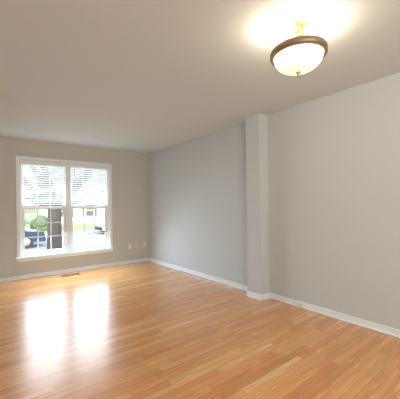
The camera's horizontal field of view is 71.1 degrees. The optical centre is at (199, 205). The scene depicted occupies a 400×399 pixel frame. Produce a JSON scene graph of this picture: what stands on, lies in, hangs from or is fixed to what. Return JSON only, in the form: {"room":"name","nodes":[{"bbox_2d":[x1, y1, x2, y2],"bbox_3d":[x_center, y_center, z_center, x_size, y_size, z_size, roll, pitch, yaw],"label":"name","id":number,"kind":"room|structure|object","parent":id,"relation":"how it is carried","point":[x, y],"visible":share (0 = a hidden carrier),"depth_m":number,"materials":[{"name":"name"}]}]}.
{"room":"empty living room","nodes":[
{"label":"empty living room","id":0,"kind":"room"},
{"bbox_2d":[0,136,148,277],"bbox_3d":[-3.168,0.059,4.915,4.940,2.440,0.160,-1,0,-38],"label":"wall","id":1,"kind":"structure","parent":0,"point":[129,197],"depth_m":5.59,"materials":[{"name":"grey paint"}]},
{"bbox_2d":[15,156,113,261],"bbox_3d":[-2.530,0.050,5.373,1.724,1.832,0.185,-1,0,-38],"label":"window","id":2,"kind":"structure","parent":1,"relation":"in","point":[68,249],"depth_m":5.34,"materials":[{"name":"white paint"}]},
{"bbox_2d":[21,163,65,216],"bbox_3d":[-2.829,-0.280,5.102,0.704,0.990,0.058,-1,0,-38],"label":"window blind","id":3,"kind":"object","parent":2,"relation":"attached to","point":[60,172],"visible":1,"depth_m":5.09,"materials":[{"name":"white paint"}]},
{"bbox_2d":[20,160,108,168],"bbox_3d":[-2.515,-0.776,5.342,1.562,0.059,0.033,-1,0,-38],"label":"blind valance","id":4,"kind":"object","parent":2,"relation":"attached to","point":[61,164],"visible":1,"depth_m":5.26,"materials":[{"name":"white paint"}]},
{"bbox_2d":[71,167,107,205],"bbox_3d":[-2.202,-0.287,5.599,0.704,0.990,0.058,-1,0,-38],"label":"window blind","id":5,"kind":"object","parent":2,"relation":"attached to","point":[94,198],"visible":0.96,"depth_m":5.60,"materials":[{"name":"white paint"}]},
{"bbox_2d":[0,258,148,282],"bbox_3d":[-3.095,1.242,4.841,4.940,0.072,0.028,-1,0,-38],"label":"baseboard","id":6,"kind":"structure","parent":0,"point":[21,277],"depth_m":5.32,"materials":[{"name":"white paint"}]},
{"bbox_2d":[0,261,399,398],"bbox_3d":[-0.575,1.287,1.663,5.260,0.080,8.460,-1,0,-38],"label":"floor","id":7,"kind":"structure","parent":0,"point":[145,330],"depth_m":2.50,"materials":[{"name":"brown wood"}]},
{"bbox_2d":[61,273,79,276],"bbox_3d":[-2.371,1.267,5.120,0.320,0.005,0.110,-1,0,-38],"label":"floor vent","id":8,"kind":"object","parent":7,"relation":"in","point":[70,274],"visible":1,"depth_m":5.12,"materials":[{"name":"brown wood"}]},
{"bbox_2d":[0,0,399,153],"bbox_3d":[-0.606,-1.253,1.663,5.260,0.120,8.460,-1,0,-38],"label":"ceiling","id":9,"kind":"structure","parent":0,"point":[144,76],"depth_m":2.37,"materials":[{"name":"white paint"}]},
{"bbox_2d":[270,20,327,76],"bbox_3d":[0.661,-1.036,1.887,0.366,0.344,0.366,-1,0,-38],"label":"pendant light","id":10,"kind":"object","parent":9,"relation":"hanging from","point":[298,52],"visible":1,"depth_m":1.80,"materials":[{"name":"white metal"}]},
{"bbox_2d":[246,113,268,294],"bbox_3d":[0.780,0.011,3.786,0.175,2.440,0.235,-1,0,-38],"label":"pillar","id":11,"kind":"structure","parent":0,"point":[257,203],"depth_m":3.71,"materials":[{"name":"grey paint"}]},
{"bbox_2d":[246,291,261,300],"bbox_3d":[0.715,1.195,3.723,0.028,0.072,0.261,-1,0,-38],"label":"baseboard","id":12,"kind":"structure","parent":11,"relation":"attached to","point":[256,296],"depth_m":3.71,"materials":[{"name":"white paint"}]},
{"bbox_2d":[262,293,269,300],"bbox_3d":[0.867,1.194,3.675,0.152,0.072,0.028,-1,0,-38],"label":"baseboard","id":13,"kind":"structure","parent":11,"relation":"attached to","point":[265,296],"depth_m":3.67,"materials":[{"name":"white paint"}]},
{"bbox_2d":[148,72,399,329],"bbox_3d":[1.408,0.003,3.247,0.160,2.440,8.460,-1,0,-38],"label":"wall","id":14,"kind":"structure","parent":0,"point":[334,196],"depth_m":3.28,"materials":[{"name":"grey paint"}]},
{"bbox_2d":[148,258,247,290],"bbox_3d":[-0.200,1.206,5.143,0.028,0.072,3.127,-1,0,-38],"label":"baseboard","id":15,"kind":"structure","parent":14,"relation":"attached to","point":[221,281],"depth_m":4.81,"materials":[{"name":"white paint"}]},
{"bbox_2d":[269,292,399,337],"bbox_3d":[2.397,1.175,1.866,0.028,0.072,4.765,-1,0,-38],"label":"baseboard","id":16,"kind":"structure","parent":14,"relation":"attached to","point":[387,330],"depth_m":2.98,"materials":[{"name":"white paint"}]},
{"label":"outside","id":17,"kind":"structure","parent":0,"visible":0},
{"bbox_2d":[25,213,104,251],"bbox_3d":[-35.161,2.510,52.447,170.000,0.320,114.080,-1,0,-38],"label":"ground","id":18,"kind":"structure","parent":17,"point":[80,229],"depth_m":19.47,"materials":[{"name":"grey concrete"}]},
{"bbox_2d":[25,229,45,248],"bbox_3d":[-10.314,1.456,13.759,4.580,1.420,1.870,-1,0,-38],"label":"car","id":19,"kind":"object","parent":18,"relation":"on","point":[34,232],"depth_m":14.12,"materials":[{"name":"blue paint"}]},
{"bbox_2d":[30,215,47,230],"bbox_3d":[-11.118,1.320,16.277,7.902,2.298,16.428,-1,0,-38],"label":"shrubs","id":20,"kind":"object","parent":18,"relation":"on","point":[42,225],"depth_m":23.32,"materials":[{"name":"green plant"}]},
{"bbox_2d":[24,166,103,249],"bbox_3d":[-4.862,-3.574,9.555,15.940,11.247,12.930,-1,0,-38],"label":"tree","id":21,"kind":"object","parent":18,"relation":"on","point":[56,228],"depth_m":9.04,"materials":[{"name":"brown plant"}]},
{"bbox_2d":[35,168,104,223],"bbox_3d":[-14.920,-1.703,38.116,11.700,7.750,10.450,-1,0,-38],"label":"house","id":22,"kind":"structure","parent":18,"relation":"on","point":[98,212],"depth_m":33.97,"materials":[{"name":"white"}]},
{"bbox_2d":[95,222,104,231],"bbox_3d":[-5.863,1.402,22.391,4.580,1.420,1.870,-1,0,-38],"label":"car","id":23,"kind":"object","parent":18,"relation":"on","point":[101,225],"depth_m":20.85,"materials":[{"name":"grey paint"}]}
]}

